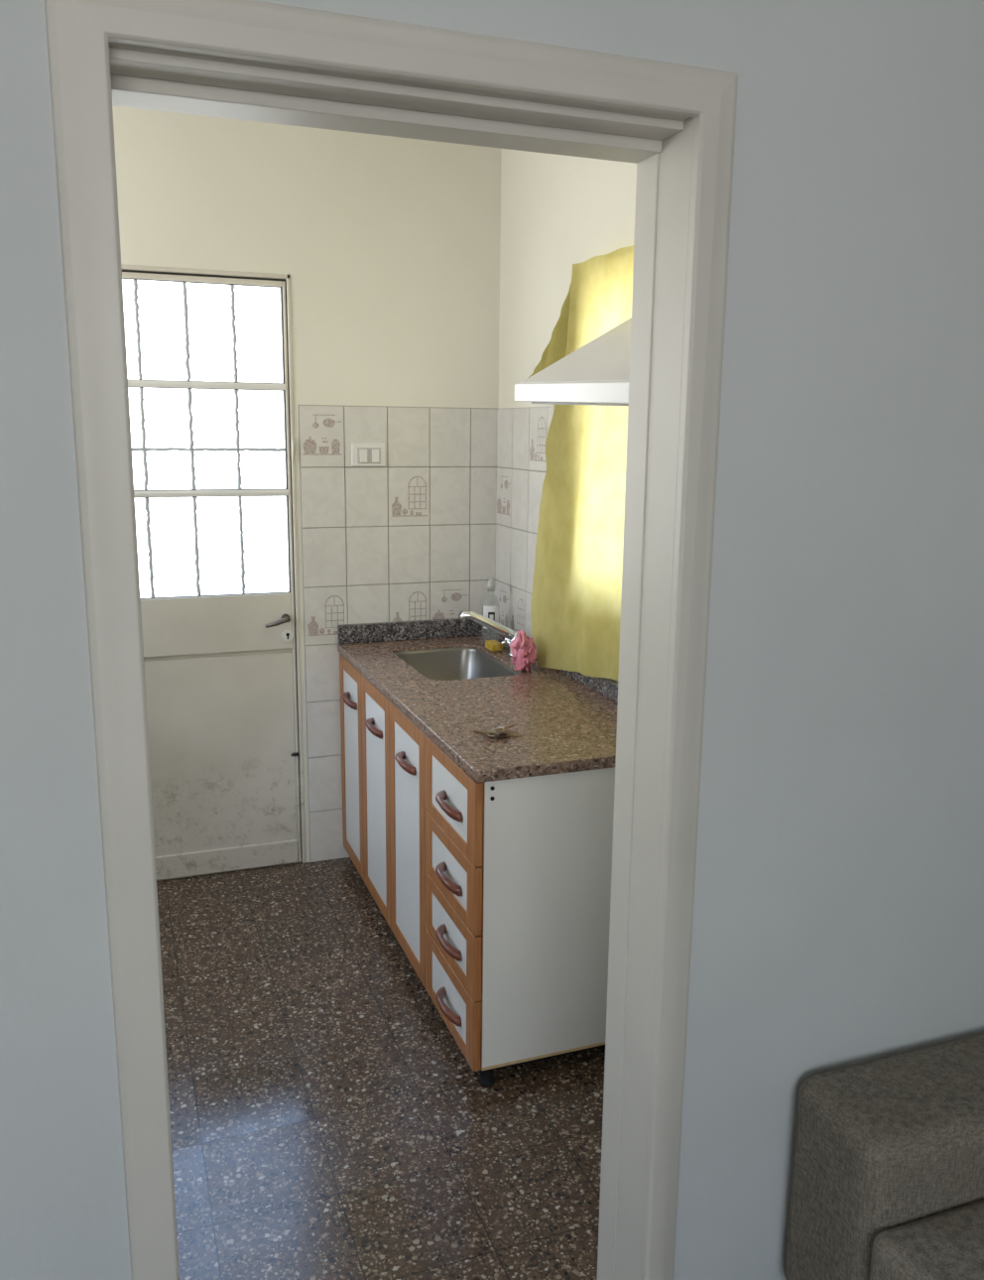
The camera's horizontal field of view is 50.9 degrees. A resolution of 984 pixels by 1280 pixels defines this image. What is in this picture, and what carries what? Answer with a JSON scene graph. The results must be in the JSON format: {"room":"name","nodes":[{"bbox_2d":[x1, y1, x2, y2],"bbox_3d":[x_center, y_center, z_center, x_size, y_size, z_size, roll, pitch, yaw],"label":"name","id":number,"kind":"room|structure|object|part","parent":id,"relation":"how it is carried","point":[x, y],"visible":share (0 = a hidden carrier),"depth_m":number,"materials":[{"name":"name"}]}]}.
{"room":"living room","nodes":[
{"label":"living room","id":0,"kind":"room"},
{"bbox_2d":[112,105,502,862],"bbox_3d":[-1.164,-0.464,3.362,2.772,2.620,0.157,-4,12,-20],"label":"wall","id":1,"kind":"structure","parent":0,"point":[389,246],"depth_m":3.48,"materials":[{"name":"paint"}]},
{"bbox_2d":[121,263,306,881],"bbox_3d":[-1.050,-0.163,3.396,0.825,2.020,0.128,-4,12,-20],"label":"door","id":2,"kind":"structure","parent":1,"relation":"in","point":[223,678],"depth_m":3.52,"materials":[{"name":"paint"}]},
{"bbox_2d":[131,278,285,597],"bbox_3d":[-1.030,-0.630,3.317,0.739,1.000,0.013,-4,12,-20],"label":"security grille","id":3,"kind":"object","parent":2,"relation":"attached to","point":[141,383],"depth_m":3.34,"materials":[{"name":"grey"}]},
{"bbox_3d":[-0.726,-0.065,3.502,0.090,0.037,0.060,-4,12,-20],"label":"handle","id":4,"kind":"part","parent":2,"relation":"part of","materials":[{"name":"grey metal"}]},
{"bbox_2d":[351,442,385,466],"bbox_3d":[-0.419,-0.630,3.516,0.120,0.078,0.014,-4,12,-20],"label":"light switch","id":5,"kind":"object","parent":1,"relation":"attached to","point":[362,453],"visible":1,"depth_m":3.51,"materials":[{"name":"white plastic"}]},
{"bbox_2d":[156,857,605,1279],"bbox_3d":[0.294,1.440,0.905,4.800,0.100,6.508,-4,12,-20],"label":"floor","id":6,"kind":"structure","parent":0,"point":[328,1121],"depth_m":2.37,"materials":[{"name":"stone"}]},
{"bbox_2d":[339,653,615,1087],"bbox_3d":[-0.036,0.540,3.124,0.609,0.772,1.436,-4,12,-20],"label":"base cabinet","id":7,"kind":"object","parent":6,"relation":"on","point":[496,894],"visible":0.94,"depth_m":2.47,"materials":[{"name":"white laminate"}]},
{"bbox_3d":[-0.480,0.202,3.458,0.044,0.040,0.134,-4,12,-20],"label":"handle","id":8,"kind":"part","parent":7,"relation":"part of","materials":[{"name":"brown wood"}]},
{"bbox_3d":[-0.473,0.427,3.540,0.019,0.715,0.323,-4,12,-20],"label":"cabinet door","id":9,"kind":"part","parent":7,"relation":"part of","materials":[{"name":"white laminate"}]},
{"bbox_3d":[-0.472,0.427,3.540,0.014,0.629,0.227,-4,12,-20],"label":"panel","id":10,"kind":"part","parent":7,"relation":"part of","materials":[{"name":"white laminate"}]},
{"bbox_3d":[-0.362,0.267,3.145,0.044,0.040,0.134,-4,12,-20],"label":"handle","id":11,"kind":"part","parent":7,"relation":"part of","materials":[{"name":"brown wood"}]},
{"bbox_3d":[-0.355,0.492,3.228,0.019,0.715,0.351,-4,12,-20],"label":"cabinet door","id":12,"kind":"part","parent":7,"relation":"part of","materials":[{"name":"white laminate"}]},
{"bbox_3d":[-0.354,0.492,3.228,0.014,0.629,0.255,-4,12,-20],"label":"panel","id":13,"kind":"part","parent":7,"relation":"part of","materials":[{"name":"white laminate"}]},
{"bbox_3d":[-0.238,0.335,2.818,0.044,0.040,0.134,-4,12,-20],"label":"handle","id":14,"kind":"part","parent":7,"relation":"part of","materials":[{"name":"brown wood"}]},
{"bbox_3d":[-0.231,0.560,2.900,0.014,0.629,0.260,-4,12,-20],"label":"panel","id":15,"kind":"part","parent":7,"relation":"part of","materials":[{"name":"white laminate"}]},
{"bbox_3d":[-0.231,0.560,2.900,0.019,0.715,0.356,-4,12,-20],"label":"cabinet door","id":16,"kind":"part","parent":7,"relation":"part of","materials":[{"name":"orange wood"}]},
{"bbox_3d":[-0.111,0.742,2.541,0.045,0.040,0.149,-4,12,-20],"label":"handle","id":17,"kind":"part","parent":7,"relation":"part of","materials":[{"name":"brown wood"}]},
{"bbox_3d":[-0.113,0.912,2.575,0.045,0.040,0.149,-4,12,-20],"label":"handle","id":18,"kind":"part","parent":7,"relation":"part of","materials":[{"name":"brown wood"}]},
{"bbox_3d":[-0.107,0.396,2.470,0.045,0.040,0.149,-4,12,-20],"label":"handle","id":19,"kind":"part","parent":7,"relation":"part of","materials":[{"name":"brown wood"}]},
{"bbox_3d":[-0.109,0.578,2.507,0.045,0.040,0.149,-4,12,-20],"label":"handle","id":20,"kind":"part","parent":7,"relation":"part of","materials":[{"name":"brown wood"}]},
{"bbox_3d":[-0.101,0.725,2.573,0.014,0.098,0.286,-4,12,-20],"label":"panel","id":21,"kind":"part","parent":7,"relation":"part of","materials":[{"name":"white laminate"}]},
{"bbox_3d":[-0.103,0.895,2.608,0.014,0.114,0.286,-4,12,-20],"label":"panel","id":22,"kind":"part","parent":7,"relation":"part of","materials":[{"name":"white laminate"}]},
{"bbox_3d":[-0.097,0.379,2.503,0.014,0.135,0.286,-4,12,-20],"label":"panel","id":23,"kind":"part","parent":7,"relation":"part of","materials":[{"name":"white laminate"}]},
{"bbox_3d":[-0.099,0.561,2.540,0.014,0.103,0.286,-4,12,-20],"label":"panel","id":24,"kind":"part","parent":7,"relation":"part of","materials":[{"name":"white laminate"}]},
{"bbox_3d":[-0.100,0.561,2.540,0.019,0.167,0.392,-4,12,-20],"label":"drawer","id":25,"kind":"part","parent":7,"relation":"part of","materials":[{"name":"orange wood"}]},
{"bbox_3d":[-0.101,0.726,2.573,0.019,0.162,0.392,-4,12,-20],"label":"drawer","id":26,"kind":"part","parent":7,"relation":"part of","materials":[{"name":"orange wood"}]},
{"bbox_3d":[-0.103,0.895,2.607,0.019,0.178,0.392,-4,12,-20],"label":"drawer","id":27,"kind":"part","parent":7,"relation":"part of","materials":[{"name":"orange wood"}]},
{"bbox_3d":[-0.097,0.379,2.503,0.019,0.199,0.392,-4,12,-20],"label":"drawer","id":28,"kind":"part","parent":7,"relation":"part of","materials":[{"name":"white laminate"}]},
{"bbox_2d":[337,635,618,782],"bbox_3d":[-0.013,0.146,3.045,0.587,0.028,1.455,-4,12,-20],"label":"countertop","id":29,"kind":"structure","parent":7,"relation":"on","point":[566,725],"depth_m":2.75,"materials":[{"name":"brown stone"}]},
{"bbox_2d":[394,646,519,680],"bbox_3d":[-0.121,0.150,3.367,0.307,0.150,0.487,-4,12,-20],"label":"sink","id":30,"kind":"object","parent":29,"relation":"in","point":[459,663],"visible":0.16,"depth_m":3.58,"materials":[{"name":"silver metal"}]},
{"bbox_2d":[458,611,520,656],"bbox_3d":[0.006,-0.019,3.396,0.223,0.154,0.140,-4,12,-20],"label":"faucet","id":31,"kind":"object","parent":29,"relation":"on","point":[508,633],"visible":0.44,"depth_m":3.39,"materials":[{"name":"silver metal"}]},
{"bbox_3d":[-0.010,-0.044,3.402,0.205,0.109,0.035,-2,12,-10],"label":"spout","id":32,"kind":"part","parent":31,"relation":"part of","materials":[{"name":"silver metal"}]},
{"bbox_3d":[0.061,0.000,3.486,0.060,0.060,0.021,-4,12,-20],"label":"tap handle","id":33,"kind":"part","parent":31,"relation":"part of","materials":[{"name":"silver metal"}]},
{"bbox_2d":[483,577,499,629],"bbox_3d":[-0.004,-0.102,3.603,0.064,0.234,0.065,-4,12,-20],"label":"soap bottle","id":34,"kind":"object","parent":29,"relation":"on","point":[492,612],"visible":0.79,"depth_m":3.58,"materials":[{"name":"white plastic"}]},
{"bbox_2d":[485,640,503,651],"bbox_3d":[0.006,0.019,3.530,0.038,0.025,0.080,-4,12,-20],"label":"sponge","id":35,"kind":"object","parent":29,"relation":"on","point":[492,645],"visible":1,"depth_m":3.51,"materials":[{"name":"yellow plastic"}]},
{"bbox_2d":[470,723,522,738],"bbox_3d":[0.010,0.222,2.535,0.128,0.026,0.090,-2,12,-10],"label":"bunch","id":36,"kind":"object","parent":29,"relation":"on","point":[501,730],"visible":1,"depth_m":2.53,"materials":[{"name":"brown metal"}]},
{"bbox_2d":[509,626,538,670],"bbox_3d":[0.098,0.028,3.219,0.087,0.136,0.100,-4,12,-20],"label":"cleaning cloth","id":37,"kind":"object","parent":29,"relation":"on","point":[525,653],"visible":1,"depth_m":3.20,"materials":[{"name":"pink fabric"}]},
{"bbox_3d":[-0.012,1.039,2.484,0.040,0.050,0.040,-4,12,-20],"label":"leg","id":38,"kind":"part","parent":7,"relation":"part of","materials":[{"name":"black plastic"}]},
{"bbox_2d":[784,1032,983,1279],"bbox_3d":[1.277,0.986,0.986,0.907,0.780,2.048,-4,12,-20],"label":"sofa","id":39,"kind":"object","parent":6,"relation":"on","point":[887,1183],"visible":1,"depth_m":1.64,"materials":[{"name":"grey fabric"}]},
{"bbox_2d":[869,1199,983,1279],"bbox_3d":[1.030,1.028,1.333,0.677,0.150,0.821,-4,12,-20],"label":"seat cushion","id":40,"kind":"object","parent":39,"relation":"on","point":[938,1239],"depth_m":1.56,"materials":[{"name":"grey fabric"}]},
{"bbox_2d":[0,0,983,1279],"bbox_3d":[-0.012,-0.069,1.482,4.400,2.620,0.147,-4,12,-20],"label":"wall partition","id":41,"kind":"structure","parent":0,"point":[838,917],"depth_m":1.53,"materials":[{"name":"white paint"}]},
{"bbox_2d":[44,0,738,1279],"bbox_3d":[-0.108,0.237,1.502,0.857,2.010,0.172,-4,12,-20],"label":"trim","id":42,"kind":"structure","parent":41,"relation":"attached to","point":[241,60],"depth_m":1.36,"materials":[{"name":"white wood"}]},
{"bbox_2d":[495,148,637,681],"bbox_3d":[0.443,-0.332,2.800,0.157,2.620,2.056,-4,12,-20],"label":"wall","id":43,"kind":"structure","parent":0,"point":[559,212],"depth_m":3.34,"materials":[{"name":"paint"}]},
{"bbox_2d":[337,618,618,702],"bbox_3d":[-0.013,0.100,3.035,0.582,0.065,1.450,-4,12,-20],"label":"backsplash","id":44,"kind":"structure","parent":43,"relation":"attached to","point":[451,627],"depth_m":3.65,"materials":[{"name":"stone"}]},
{"bbox_2d":[514,317,632,406],"bbox_3d":[0.367,-0.976,2.011,0.440,1.036,0.610,-4,12,-20],"label":"range hood","id":45,"kind":"object","parent":43,"relation":"attached to","point":[597,373],"visible":0.17,"depth_m":2.08,"materials":[{"name":"white metal"}]},
{"bbox_2d":[528,245,634,679],"bbox_3d":[0.255,-0.461,2.956,0.063,1.193,0.964,-4,12,-20],"label":"curtain","id":46,"kind":"object","parent":43,"relation":"hanging from","point":[576,605],"visible":0.65,"depth_m":2.92,"materials":[{"name":"yellow fabric"}]}
]}

